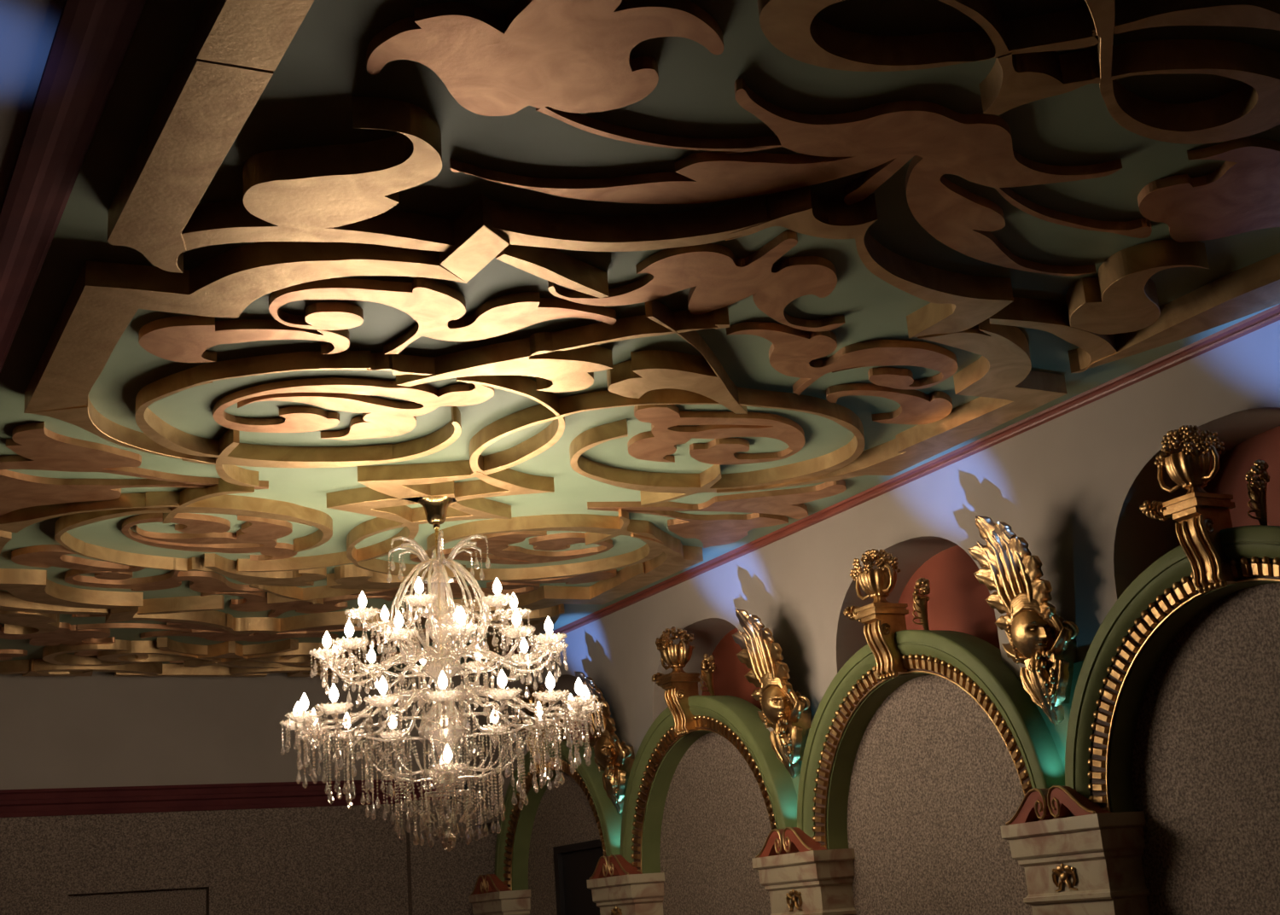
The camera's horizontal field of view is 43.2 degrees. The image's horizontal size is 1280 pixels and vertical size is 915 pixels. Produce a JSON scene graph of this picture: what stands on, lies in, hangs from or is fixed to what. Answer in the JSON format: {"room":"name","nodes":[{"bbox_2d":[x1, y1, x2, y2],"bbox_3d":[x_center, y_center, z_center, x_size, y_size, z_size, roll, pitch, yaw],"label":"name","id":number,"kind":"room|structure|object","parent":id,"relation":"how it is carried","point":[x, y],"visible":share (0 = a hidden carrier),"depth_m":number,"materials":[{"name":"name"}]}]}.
{"room":"ballroom","nodes":[
{"label":"ballroom","id":0,"kind":"room"},
{"bbox_2d":[0,0,64,209],"bbox_3d":[-5.410,-0.793,6.911,4.680,0.140,20.200,4,-18,-27],"label":"wall","id":1,"kind":"structure","parent":0,"point":[27,27],"depth_m":5.55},
{"bbox_2d":[67,887,206,914],"bbox_3d":[-5.268,5.654,16.866,1.640,2.390,0.160,4,-18,-27],"label":"door","id":2,"kind":"structure","parent":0,"point":[178,901],"depth_m":17.09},
{"bbox_2d":[0,671,467,914],"bbox_3d":[-6.797,4.418,16.356,11.600,4.700,0.300,4,-18,-27],"label":"wall","id":3,"kind":"structure","parent":0,"point":[101,729],"depth_m":17.55,"materials":[{"name":"paint"}]},
{"bbox_2d":[0,778,449,817],"bbox_3d":[-7.088,3.518,16.335,10.950,0.275,0.165,4,-18,-27],"label":"trim","id":4,"kind":"structure","parent":3,"relation":"attached to","point":[61,801],"depth_m":17.46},
{"bbox_2d":[405,798,499,914],"bbox_3d":[-2.100,5.503,18.485,1.180,3.110,0.420,4,-18,-27],"label":"wall","id":5,"kind":"structure","parent":0,"point":[440,881],"depth_m":18.46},
{"bbox_2d":[0,0,1279,672],"bbox_3d":[-0.099,-0.410,9.676,7.120,0.120,20.200,4,-18,-27],"label":"ceiling","id":6,"kind":"structure","parent":0,"point":[306,101],"depth_m":7.54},
{"bbox_2d":[0,610,59,634],"bbox_3d":[-5.353,1.384,14.108,0.548,0.135,0.962,-2,-16,-8],"label":"scroll ornament","id":7,"kind":"object","parent":6,"relation":"attached to","point":[14,622],"visible":0.7,"depth_m":14.07,"materials":[{"name":"gold metal"}]},
{"bbox_2d":[0,622,115,645],"bbox_3d":[-5.491,1.665,15.197,0.996,0.054,0.984,-1,-16,-11],"label":"leaf ornament","id":8,"kind":"object","parent":6,"relation":"attached to","point":[67,634],"visible":0.77,"depth_m":15.18,"materials":[{"name":"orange metal"}]},
{"bbox_2d":[0,529,143,609],"bbox_3d":[-4.875,0.864,12.439,1.101,0.124,2.936,-5,-16,2],"label":"band","id":9,"kind":"object","parent":6,"relation":"attached to","point":[33,585],"visible":0.99,"depth_m":13.24,"materials":[{"name":"gold metal"}]},
{"bbox_2d":[0,0,146,372],"bbox_3d":[-3.218,-0.580,7.976,0.240,0.060,19.900,4,-18,-27],"label":"trim","id":10,"kind":"structure","parent":6,"relation":"attached to","point":[91,40],"depth_m":6.03,"materials":[{"name":"wood"}]},
{"bbox_2d":[11,544,145,572],"bbox_3d":[-4.332,0.793,12.461,0.536,0.055,1.024,-15,-19,32],"label":"leaf ornament","id":11,"kind":"object","parent":6,"relation":"attached to","point":[43,555],"visible":0.8,"depth_m":12.34,"materials":[{"name":"orange metal"}]},
{"bbox_2d":[0,658,162,674],"bbox_3d":[-5.751,2.158,16.727,1.628,0.122,0.355,4,-18,-27],"label":"band","id":12,"kind":"object","parent":6,"relation":"attached to","point":[16,666],"visible":0.66,"depth_m":16.52,"materials":[{"name":"gold metal"}]},
{"bbox_2d":[0,491,179,533],"bbox_3d":[-3.793,0.360,11.000,1.411,0.104,0.330,-7,-16,11],"label":"band","id":13,"kind":"object","parent":6,"relation":"attached to","point":[15,520],"visible":0.77,"depth_m":10.86,"materials":[{"name":"gold metal"}]},
{"bbox_2d":[42,639,148,666],"bbox_3d":[-5.413,1.944,16.107,1.000,0.102,1.000,4,-18,-27],"label":"ring ornament","id":14,"kind":"object","parent":6,"relation":"attached to","point":[57,654],"visible":0.73,"depth_m":15.85,"materials":[{"name":"gold metal"}]},
{"bbox_2d":[28,395,215,464],"bbox_3d":[-2.928,-0.161,9.411,0.331,0.104,1.412,-11,-17,21],"label":"band","id":15,"kind":"object","parent":6,"relation":"attached to","point":[87,417],"visible":0.71,"depth_m":9.37,"materials":[{"name":"gold metal"}]},
{"bbox_2d":[0,469,265,515],"bbox_3d":[-3.536,0.293,10.938,1.756,0.047,1.178,4,-18,-27],"label":"leaf ornament","id":16,"kind":"object","parent":6,"relation":"attached to","point":[18,491],"visible":0.82,"depth_m":10.54,"materials":[{"name":"orange metal"}]},
{"bbox_2d":[0,421,268,488],"bbox_3d":[-3.055,-0.005,10.027,1.785,0.046,1.006,4,-18,-27],"label":"leaf ornament","id":17,"kind":"object","parent":6,"relation":"attached to","point":[37,447],"visible":0.92,"depth_m":9.87,"materials":[{"name":"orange metal"}]},
{"bbox_2d":[54,506,215,571],"bbox_3d":[-3.726,0.603,11.868,0.932,0.102,1.990,-3,-16,-6],"label":"ring ornament","id":18,"kind":"object","parent":6,"relation":"attached to","point":[65,523],"visible":0.81,"depth_m":12.06,"materials":[{"name":"gold metal"}]},
{"bbox_2d":[97,640,221,663],"bbox_3d":[-4.792,1.955,16.267,1.271,0.124,0.597,4,-18,-27],"label":"ring ornament","id":19,"kind":"object","parent":6,"relation":"attached to","point":[149,648],"visible":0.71,"depth_m":16.06,"materials":[{"name":"gold metal"}]},
{"bbox_2d":[64,569,266,593],"bbox_3d":[-3.795,0.979,13.249,1.716,0.055,0.922,4,-18,-27],"label":"scroll","id":20,"kind":"object","parent":6,"relation":"attached to","point":[200,581],"visible":0.84,"depth_m":13.26,"materials":[{"name":"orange metal"}]},
{"bbox_2d":[137,594,224,614],"bbox_3d":[-4.011,1.282,14.118,0.742,0.127,0.085,-4,-16,-2],"label":"strip","id":21,"kind":"object","parent":6,"relation":"attached to","point":[177,604],"visible":0.88,"depth_m":14.08,"materials":[{"name":"gold metal"}]},
{"bbox_2d":[107,27,273,273],"bbox_3d":[-1.752,-1.134,6.260,0.362,0.140,1.803,4,-18,-27],"label":"ceiling molding","id":22,"kind":"structure","parent":6,"relation":"attached to","point":[205,105],"depth_m":6.05,"materials":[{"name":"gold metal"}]},
{"bbox_2d":[122,512,297,560],"bbox_3d":[-3.168,0.594,12.084,1.432,0.047,1.233,4,-18,-27],"label":"scroll","id":23,"kind":"object","parent":6,"relation":"attached to","point":[201,532],"visible":0.92,"depth_m":11.98,"materials":[{"name":"orange metal"}]},
{"bbox_2d":[157,636,298,656],"bbox_3d":[-4.201,1.915,16.322,1.409,0.102,0.527,4,-18,-27],"label":"band","id":24,"kind":"object","parent":6,"relation":"attached to","point":[163,643],"visible":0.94,"depth_m":16.39,"materials":[{"name":"gold metal"}]},
{"bbox_2d":[138,315,349,362],"bbox_3d":[-1.997,-0.612,8.169,1.024,0.055,0.535,-4,-16,-1],"label":"leaf ornament","id":25,"kind":"object","parent":6,"relation":"attached to","point":[183,339],"visible":0.9,"depth_m":8.09,"materials":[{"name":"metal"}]},
{"bbox_2d":[23,241,467,413],"bbox_3d":[-2.309,-0.680,7.725,2.936,0.124,1.101,-13,-18,29],"label":"band","id":26,"kind":"object","parent":6,"relation":"attached to","point":[105,297],"visible":0.89,"depth_m":7.33,"materials":[{"name":"gold metal"}]},
{"bbox_2d":[162,477,332,552],"bbox_3d":[-2.791,0.441,11.550,0.924,0.102,1.808,-8,-16,13],"label":"band","id":27,"kind":"object","parent":6,"relation":"attached to","point":[211,499],"visible":0.94,"depth_m":11.16,"materials":[{"name":"gold metal"}]},
{"bbox_2d":[196,0,314,71],"bbox_3d":[-0.972,-1.627,4.745,0.263,0.139,1.733,4,-18,-27],"label":"ceiling molding","id":28,"kind":"structure","parent":6,"relation":"attached to","point":[258,34],"depth_m":5.27,"materials":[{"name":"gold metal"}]},
{"bbox_2d":[71,614,439,641],"bbox_3d":[-3.733,1.643,15.596,3.477,0.048,1.226,4,-18,-27],"label":"leaf ornament","id":29,"kind":"object","parent":6,"relation":"attached to","point":[175,628],"visible":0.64,"depth_m":15.55,"materials":[{"name":"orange metal"}]},
{"bbox_2d":[204,552,326,605],"bbox_3d":[-2.892,0.998,13.456,0.703,0.108,1.869,-7,-16,9],"label":"band","id":30,"kind":"object","parent":6,"relation":"attached to","point":[284,584],"visible":0.76,"depth_m":13.22,"materials":[{"name":"gold metal"}]},
{"bbox_2d":[197,640,338,663],"bbox_3d":[-3.802,2.013,16.721,1.484,0.128,0.555,6,-19,-31],"label":"ring ornament","id":31,"kind":"object","parent":6,"relation":"attached to","point":[228,648],"visible":0.67,"depth_m":16.58,"materials":[{"name":"gold metal"}]},
{"bbox_2d":[130,604,438,634],"bbox_3d":[-3.381,1.498,15.036,2.943,0.129,1.001,1,-17,-17],"label":"band","id":32,"kind":"object","parent":6,"relation":"attached to","point":[225,621],"visible":0.68,"depth_m":15.20,"materials":[{"name":"gold metal"}]},
{"bbox_2d":[135,350,435,457],"bbox_3d":[-2.155,-0.344,8.981,1.990,0.102,0.932,-17,-20,37],"label":"ring ornament","id":33,"kind":"object","parent":6,"relation":"attached to","point":[154,427],"visible":0.98,"depth_m":8.61,"materials":[{"name":"gold metal"}]},
{"bbox_2d":[200,591,393,617],"bbox_3d":[-3.190,1.326,14.633,1.713,0.048,1.022,4,-18,-27],"label":"leaf ornament","id":34,"kind":"object","parent":6,"relation":"attached to","point":[253,602],"visible":0.66,"depth_m":14.54,"materials":[{"name":"orange metal"}]},
{"bbox_2d":[181,200,454,251],"bbox_3d":[-1.355,-0.988,6.901,1.153,0.126,0.262,-1,-16,-11],"label":"strip","id":35,"kind":"object","parent":6,"relation":"attached to","point":[211,224],"visible":0.77,"depth_m":6.84,"materials":[{"name":"gold metal"}]},
{"bbox_2d":[237,523,418,571],"bbox_3d":[-2.251,0.692,12.563,1.962,0.105,0.575,-15,-19,34],"label":"band","id":36,"kind":"object","parent":6,"relation":"attached to","point":[381,549],"visible":0.74,"depth_m":12.90,"materials":[{"name":"gold metal"}]},
{"bbox_2d":[215,406,461,487],"bbox_3d":[-1.901,-0.094,9.916,1.807,0.102,0.924,-10,-17,19],"label":"band","id":37,"kind":"object","parent":6,"relation":"attached to","point":[231,452],"visible":0.98,"depth_m":10.12,"materials":[{"name":"gold metal"}]},
{"bbox_2d":[243,96,442,227],"bbox_3d":[-1.160,-1.140,6.402,0.962,0.135,0.548,-18,-21,39],"label":"scroll ornament","id":38,"kind":"object","parent":6,"relation":"attached to","point":[326,186],"visible":1,"depth_m":6.33,"materials":[{"name":"gold metal"}]},
{"bbox_2d":[212,377,494,439],"bbox_3d":[-1.667,-0.310,9.326,1.432,0.047,1.233,4,-18,-27],"label":"scroll","id":39,"kind":"object","parent":6,"relation":"attached to","point":[381,417],"visible":0.88,"depth_m":9.31,"materials":[{"name":"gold metal"}]},
{"bbox_2d":[267,564,465,604],"bbox_3d":[-2.448,1.029,13.675,1.850,0.111,0.632,-10,-17,18],"label":"band","id":40,"kind":"object","parent":6,"relation":"attached to","point":[348,578],"visible":0.74,"depth_m":13.67,"materials":[{"name":"gold metal"}]},
{"bbox_2d":[346,517,462,580],"bbox_3d":[-1.942,0.740,12.807,0.717,0.107,2.111,-5,-16,3],"label":"band","id":41,"kind":"object","parent":6,"relation":"attached to","point":[377,525],"visible":0.57,"depth_m":12.49,"materials":[{"name":"gold metal"}]},
{"bbox_2d":[326,480,511,526],"bbox_3d":[-1.557,0.347,11.534,0.881,0.109,1.091,-10,-17,20],"label":"frame","id":42,"kind":"object","parent":6,"relation":"attached to","point":[368,501],"visible":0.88,"depth_m":11.40,"materials":[{"name":"gold metal"}]},
{"bbox_2d":[268,277,616,354],"bbox_3d":[-1.028,-0.687,8.164,1.716,0.055,0.922,4,-18,-27],"label":"scroll","id":43,"kind":"object","parent":6,"relation":"attached to","point":[437,308],"visible":0.96,"depth_m":7.97,"materials":[{"name":"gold metal"}]},
{"bbox_2d":[349,580,540,598],"bbox_3d":[-1.693,1.125,14.324,1.683,0.048,0.930,4,-18,-27],"label":"scroll","id":44,"kind":"object","parent":6,"relation":"attached to","point":[507,587],"visible":0.5,"depth_m":14.48,"materials":[{"name":"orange metal"}]},
{"bbox_2d":[357,459,554,502],"bbox_3d":[-1.225,0.147,10.924,1.091,0.109,0.881,-8,-16,11],"label":"frame","id":45,"kind":"object","parent":6,"relation":"attached to","point":[414,480],"visible":0.87,"depth_m":10.81,"materials":[{"name":"gold metal"}]},
{"bbox_2d":[279,495,604,851],"bbox_3d":[-1.332,1.415,10.881,2.139,2.350,2.135,4,-18,-27],"label":"crystal chandelier","id":46,"kind":"object","parent":45,"relation":"hanging from","point":[435,508],"visible":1,"depth_m":10.70,"materials":[{"name":"clear glass"}]},
{"bbox_2d":[439,193,509,282],"bbox_3d":[-0.736,-0.959,7.120,0.211,0.149,0.612,4,-18,-27],"label":"block","id":47,"kind":"object","parent":6,"relation":"attached to","point":[477,243],"visible":0.88,"depth_m":7.01,"materials":[{"name":"gold metal"}]},
{"bbox_2d":[456,375,564,474],"bbox_3d":[-0.741,-0.217,9.787,0.575,0.105,1.962,-4,-16,-2],"label":"band","id":48,"kind":"object","parent":6,"relation":"attached to","point":[536,445],"visible":0.82,"depth_m":9.88,"materials":[{"name":"gold metal"}]},
{"bbox_2d":[409,530,613,564],"bbox_3d":[-0.999,0.735,13.147,1.508,0.046,1.072,4,-18,-27],"label":"scroll","id":49,"kind":"object","parent":6,"relation":"attached to","point":[499,549],"visible":0.89,"depth_m":13.12,"materials":[{"name":"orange metal"}]},
{"bbox_2d":[366,0,723,116],"bbox_3d":[-0.324,-1.446,5.701,0.996,0.054,0.984,12,-22,-44],"label":"leaf ornament","id":50,"kind":"object","parent":6,"relation":"attached to","point":[565,55],"visible":1,"depth_m":5.64,"materials":[{"name":"orange metal"}]},
{"bbox_2d":[426,508,663,581],"bbox_3d":[-0.799,0.737,13.101,1.970,0.104,1.884,-7,-16,10],"label":"ring ornament","id":51,"kind":"object","parent":6,"relation":"attached to","point":[599,528],"visible":0.86,"depth_m":12.59,"materials":[{"name":"gold metal"}]},
{"bbox_2d":[495,244,609,298],"bbox_3d":[-0.402,-0.891,7.486,0.085,0.127,0.742,-15,-19,34],"label":"strip","id":52,"kind":"object","parent":6,"relation":"attached to","point":[554,265],"visible":0.83,"depth_m":7.47,"materials":[{"name":"gold metal"}]},
{"bbox_2d":[395,305,730,392],"bbox_3d":[-0.341,-0.538,8.768,1.869,0.108,0.703,-11,-17,23],"label":"band","id":53,"kind":"object","parent":6,"relation":"attached to","point":[566,360],"visible":0.92,"depth_m":8.61,"materials":[{"name":"gold metal"}]},
{"bbox_2d":[428,529,703,616],"bbox_3d":[-0.498,1.064,14.288,1.418,0.124,3.304,8,-20,-37],"label":"band","id":54,"kind":"object","parent":6,"relation":"attached to","point":[675,557],"visible":0.63,"depth_m":14.58,"materials":[{"name":"gold metal"}]},
{"bbox_2d":[468,387,762,472],"bbox_3d":[-0.360,-0.212,9.901,2.111,0.107,0.717,-13,-18,28],"label":"band","id":55,"kind":"object","parent":6,"relation":"attached to","point":[538,414],"visible":0.81,"depth_m":9.55,"materials":[{"name":"gold metal"}]},
{"bbox_2d":[606,299,747,413],"bbox_3d":[0.094,-0.501,9.006,0.633,0.111,1.851,-8,-16,14],"label":"band","id":56,"kind":"object","parent":6,"relation":"attached to","point":[648,370],"visible":0.91,"depth_m":9.01,"materials":[{"name":"gold metal"}]},
{"bbox_2d":[587,508,788,548],"bbox_3d":[0.473,0.460,12.574,0.927,0.048,1.862,-13,-18,28],"label":"leaf ornament","id":57,"kind":"object","parent":6,"relation":"attached to","point":[712,530],"visible":0.88,"depth_m":12.78,"materials":[{"name":"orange metal"}]},
{"bbox_2d":[547,229,845,331],"bbox_3d":[0.483,-0.885,7.884,1.713,0.048,1.022,4,-18,-27],"label":"leaf ornament","id":58,"kind":"object","parent":6,"relation":"attached to","point":[716,279],"visible":0.92,"depth_m":7.88,"materials":[{"name":"wood"}]},
{"bbox_2d":[627,404,805,465],"bbox_3d":[0.447,-0.136,10.490,1.508,0.046,1.072,4,-18,-27],"label":"scroll","id":59,"kind":"object","parent":6,"relation":"attached to","point":[667,431],"visible":0.97,"depth_m":10.38,"materials":[{"name":"orange metal"}]},
{"bbox_2d":[569,388,864,505],"bbox_3d":[0.527,-0.062,10.664,1.884,0.104,1.970,-11,-17,21],"label":"ring ornament","id":60,"kind":"object","parent":6,"relation":"attached to","point":[654,487],"visible":0.99,"depth_m":11.11,"materials":[{"name":"gold metal"}]},
{"bbox_2d":[587,479,846,519],"bbox_3d":[0.656,0.277,11.983,1.865,0.047,1.031,4,-18,-27],"label":"leaf ornament","id":61,"kind":"object","parent":6,"relation":"attached to","point":[784,502],"visible":0.97,"depth_m":12.11,"materials":[{"name":"orange metal"}]},
{"bbox_2d":[490,186,1013,337],"bbox_3d":[0.729,-0.976,7.484,2.943,0.129,1.001,8,-20,-38],"label":"band","id":62,"kind":"object","parent":6,"relation":"attached to","point":[959,302],"visible":0.98,"depth_m":7.15,"materials":[{"name":"gold metal"}]},
{"bbox_2d":[449,78,1151,275],"bbox_3d":[0.996,-1.204,6.905,3.477,0.048,1.226,4,-18,-27],"label":"leaf ornament","id":63,"kind":"object","parent":6,"relation":"attached to","point":[879,140],"visible":0.98,"depth_m":6.76,"materials":[{"name":"orange metal"}]},
{"bbox_2d":[726,321,957,395],"bbox_3d":[1.058,-0.531,9.269,1.683,0.048,0.930,4,-18,-27],"label":"scroll","id":64,"kind":"object","parent":6,"relation":"attached to","point":[793,351],"visible":0.98,"depth_m":9.12,"materials":[{"name":"orange metal"}]},
{"bbox_2d":[825,383,952,424],"bbox_3d":[1.529,-0.332,10.087,1.032,0.048,0.556,4,-18,-27],"label":"leaf ornament","id":65,"kind":"object","parent":6,"relation":"attached to","point":[916,407],"visible":0.93,"depth_m":10.01,"materials":[{"name":"wood"}]},
{"bbox_2d":[716,318,1066,493],"bbox_3d":[1.705,-0.262,10.240,1.418,0.124,3.304,1,-17,-18],"label":"band","id":66,"kind":"object","parent":6,"relation":"attached to","point":[1004,383],"visible":0.89,"depth_m":9.93,"materials":[{"name":"gold metal"}]},
{"bbox_2d":[757,0,1114,71],"bbox_3d":[0.984,-1.522,5.653,1.271,0.124,0.597,4,-18,-27],"label":"ring ornament","id":67,"kind":"object","parent":6,"relation":"attached to","point":[793,27],"visible":0.93,"depth_m":5.76,"materials":[{"name":"gold metal"}]},
{"bbox_2d":[989,296,1117,372],"bbox_3d":[2.296,-0.702,8.841,0.356,0.134,1.260,-15,-19,33],"label":"ornament","id":68,"kind":"object","parent":6,"relation":"attached to","point":[1051,317],"visible":0.8,"depth_m":8.60,"materials":[{"name":"gold metal"}]},
{"bbox_2d":[1085,0,1115,78],"bbox_3d":[1.636,-1.552,5.708,0.108,0.131,0.696,-10,-17,19],"label":"strip","id":69,"kind":"object","parent":6,"relation":"attached to","point":[1102,12],"visible":0.93,"depth_m":5.67,"materials":[{"name":"gold metal"}]},
{"bbox_2d":[978,39,1279,144],"bbox_3d":[1.922,-1.434,6.201,1.484,0.128,0.555,3,-17,-23],"label":"ring ornament","id":70,"kind":"object","parent":6,"relation":"attached to","point":[1013,81],"visible":0.98,"depth_m":6.09,"materials":[{"name":"gold metal"}]},
{"bbox_2d":[1065,238,1209,334],"bbox_3d":[2.505,-0.863,8.320,0.515,0.141,0.954,-3,-16,-5],"label":"scroll","id":71,"kind":"object","parent":6,"relation":"attached to","point":[1123,298],"visible":0.91,"depth_m":8.21,"materials":[{"name":"gold metal"}]},
{"bbox_2d":[1067,252,1279,372],"bbox_3d":[3.163,-0.848,8.550,0.369,0.139,2.221,6,-19,-33],"label":"beam","id":72,"kind":"structure","parent":6,"relation":"attached to","point":[1253,288],"depth_m":8.58,"materials":[{"name":"gold metal"}]},
{"bbox_2d":[1114,0,1279,34],"bbox_3d":[2.041,-1.591,5.690,0.778,0.126,0.208,-1,-16,-10],"label":"leaf ornament","id":73,"kind":"object","parent":6,"relation":"attached to","point":[1130,14],"visible":0.99,"depth_m":5.64,"materials":[{"name":"gold metal"}]},
{"bbox_2d":[1137,137,1279,242],"bbox_3d":[2.623,-1.195,7.364,0.675,0.048,1.040,-10,-17,20],"label":"leaf ornament","id":74,"kind":"object","parent":6,"relation":"attached to","point":[1242,195],"visible":1,"depth_m":7.31,"materials":[{"name":"orange metal"}]},
{"bbox_2d":[463,320,1279,826],"bbox_3d":[2.615,1.055,10.554,0.115,2.640,20.000,4,-18,-27],"label":"wall","id":75,"kind":"structure","parent":0,"point":[1070,485],"depth_m":11.27,"materials":[{"name":"paint"}]},
{"bbox_2d":[494,739,622,890],"bbox_3d":[-0.834,3.650,16.618,0.300,1.455,2.910,4,-18,-27],"label":"decorative arch","id":76,"kind":"object","parent":75,"relation":"attached to","point":[513,841],"visible":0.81,"depth_m":17.14,"materials":[{"name":"green paint"}]},
{"bbox_2d":[571,671,634,813],"bbox_3d":[-0.335,2.699,15.400,0.462,1.363,0.626,4,-18,-27],"label":"mask","id":77,"kind":"object","parent":75,"relation":"attached to","point":[615,758],"visible":0.92,"depth_m":15.27,"materials":[{"name":"gold metal"}]},
{"bbox_2d":[620,695,797,872],"bbox_3d":[0.562,2.809,14.052,0.300,1.455,2.910,4,-18,-27],"label":"decorative arch","id":78,"kind":"object","parent":75,"relation":"attached to","point":[659,754],"visible":0.84,"depth_m":14.41,"materials":[{"name":"green paint"}]},
{"bbox_2d":[657,672,700,736],"bbox_3d":[0.357,2.164,14.152,0.295,0.524,0.250,4,-18,-27],"label":"console","id":79,"kind":"object","parent":78,"relation":"attached to","point":[678,686],"visible":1,"depth_m":14.10,"materials":[{"name":"gold metal"}]},
{"bbox_2d":[655,626,694,672],"bbox_3d":[0.311,1.712,14.298,0.366,0.431,0.377,-10,-17,20],"label":"urn","id":80,"kind":"object","parent":79,"relation":"on","point":[676,656],"visible":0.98,"depth_m":14.20,"materials":[{"name":"gold metal"}]},
{"bbox_2d":[732,608,811,778],"bbox_3d":[1.061,1.858,12.834,0.462,1.363,0.626,4,-18,-27],"label":"mask","id":81,"kind":"object","parent":75,"relation":"attached to","point":[784,710],"visible":1,"depth_m":12.73,"materials":[{"name":"gold metal"}]},
{"bbox_2d":[459,303,1279,678],"bbox_3d":[2.442,-0.154,10.916,0.045,0.078,19.900,4,-18,-27],"label":"trim","id":82,"kind":"structure","parent":75,"relation":"attached to","point":[1270,316],"depth_m":11.21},
{"bbox_2d":[566,425,1279,742],"bbox_3d":[3.050,0.792,10.878,0.080,2.020,20.000,4,-18,-27],"label":"wall niche","id":83,"kind":"object","parent":75,"relation":"in","point":[957,602],"depth_m":12.00,"materials":[{"name":"red paint"}]},
{"bbox_2d":[797,629,1064,851],"bbox_3d":[1.958,1.969,11.486,0.300,1.455,2.910,4,-18,-27],"label":"decorative arch","id":84,"kind":"object","parent":75,"relation":"attached to","point":[846,709],"visible":0.84,"depth_m":11.50,"materials":[{"name":"green paint"}]},
{"bbox_2d":[854,602,908,680],"bbox_3d":[1.754,1.324,11.585,0.295,0.524,0.250,4,-18,-27],"label":"console","id":85,"kind":"object","parent":84,"relation":"attached to","point":[881,620],"visible":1,"depth_m":11.54,"materials":[{"name":"gold metal"}]},
{"bbox_2d":[849,548,900,603],"bbox_3d":[1.698,0.864,11.706,0.362,0.432,0.363,-9,-17,16],"label":"urn","id":86,"kind":"object","parent":85,"relation":"on","point":[877,583],"visible":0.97,"depth_m":11.64,"materials":[{"name":"gold metal"}]},
{"bbox_2d":[856,568,896,603],"bbox_3d":[1.724,0.953,11.691,0.288,0.250,0.288,4,-18,-27],"label":"bowl","id":87,"kind":"object","parent":86,"relation":"on","point":[875,583],"depth_m":11.61,"materials":[{"name":"gold metal"}]},
{"bbox_2d":[967,515,1078,725],"bbox_3d":[2.457,1.017,10.268,0.462,1.363,0.626,4,-18,-27],"label":"mask","id":88,"kind":"object","parent":75,"relation":"attached to","point":[1038,638],"visible":1,"depth_m":10.18,"materials":[{"name":"gold metal"}]},
{"bbox_2d":[1064,524,1279,816],"bbox_3d":[3.355,1.128,8.919,0.300,1.455,2.910,4,-18,-27],"label":"decorative arch","id":89,"kind":"object","parent":75,"relation":"attached to","point":[1120,661],"visible":0.91,"depth_m":9.64,"materials":[{"name":"green paint"}]},
{"bbox_2d":[1162,491,1238,593],"bbox_3d":[3.150,0.483,9.019,0.295,0.524,0.250,4,-18,-27],"label":"console","id":90,"kind":"object","parent":89,"relation":"attached to","point":[1200,517],"visible":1,"depth_m":8.98,"materials":[{"name":"gold metal"}]},
{"bbox_2d":[1154,424,1225,494],"bbox_3d":[3.111,0.031,9.152,0.401,0.422,0.339,-12,-17,24],"label":"urn","id":91,"kind":"object","parent":90,"relation":"on","point":[1190,468],"visible":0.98,"depth_m":9.07,"materials":[{"name":"gold metal"}]},
{"bbox_2d":[1164,448,1214,494],"bbox_3d":[3.120,0.112,9.124,0.288,0.250,0.288,4,-18,-27],"label":"bowl","id":92,"kind":"object","parent":91,"relation":"on","point":[1191,469],"depth_m":9.05,"materials":[{"name":"gold metal"}]},
{"bbox_2d":[528,408,1279,914],"bbox_3d":[2.935,2.237,10.341,0.470,4.170,20.000,4,-18,-27],"label":"wall","id":93,"kind":"structure","parent":0,"point":[934,782],"depth_m":11.01,"materials":[{"name":"paint"}]},
{"bbox_2d":[552,838,603,914],"bbox_3d":[-0.467,5.003,15.877,0.105,2.400,1.300,4,-18,-27],"label":"door","id":94,"kind":"structure","parent":93,"relation":"in","point":[574,864],"depth_m":16.31,"materials":[{"name":"black"}]},
{"bbox_3d":[-2.031,3.953,7.255,11.600,0.100,20.300,4,-18,-27],"label":"floor","id":95,"kind":"structure","parent":0,"visible":0},
{"bbox_2d":[468,889,531,914],"bbox_3d":[-1.457,5.716,17.403,0.390,2.015,0.880,4,-18,-27],"label":"marble pilaster","id":96,"kind":"object","parent":95,"relation":"on","point":[512,902],"visible":1,"depth_m":17.34,"materials":[{"name":"beige stone"}]},
{"bbox_2d":[586,872,664,914],"bbox_3d":[-0.061,4.875,14.837,0.390,2.015,0.880,4,-18,-27],"label":"marble pilaster","id":97,"kind":"object","parent":95,"relation":"on","point":[643,893],"visible":1,"depth_m":14.78,"materials":[{"name":"beige stone"}]},
{"bbox_2d":[751,848,856,914],"bbox_3d":[1.336,4.035,12.271,0.390,2.015,0.880,4,-18,-27],"label":"column capital","id":98,"kind":"object","parent":95,"relation":"on","point":[814,881],"visible":1,"depth_m":12.22,"materials":[{"name":"beige stone"}]},
{"bbox_2d":[755,826,826,857],"bbox_3d":[1.162,2.966,12.526,0.162,0.200,0.810,4,-18,-27],"label":"pediment","id":99,"kind":"object","parent":98,"relation":"on","point":[788,840],"visible":0.98,"depth_m":12.43,"materials":[{"name":"red paint"}]},
{"bbox_2d":[1000,810,1149,914],"bbox_3d":[2.732,3.194,9.704,0.390,2.015,0.880,4,-18,-27],"label":"column capital","id":100,"kind":"object","parent":95,"relation":"on","point":[1089,864],"visible":1,"depth_m":9.67,"materials":[{"name":"beige stone"}]},
{"bbox_2d":[1005,785,1111,825],"bbox_3d":[2.559,2.125,9.960,0.162,0.200,0.810,4,-18,-27],"label":"pediment","id":101,"kind":"object","parent":100,"relation":"on","point":[1057,801],"visible":0.97,"depth_m":9.88,"materials":[{"name":"red paint"}]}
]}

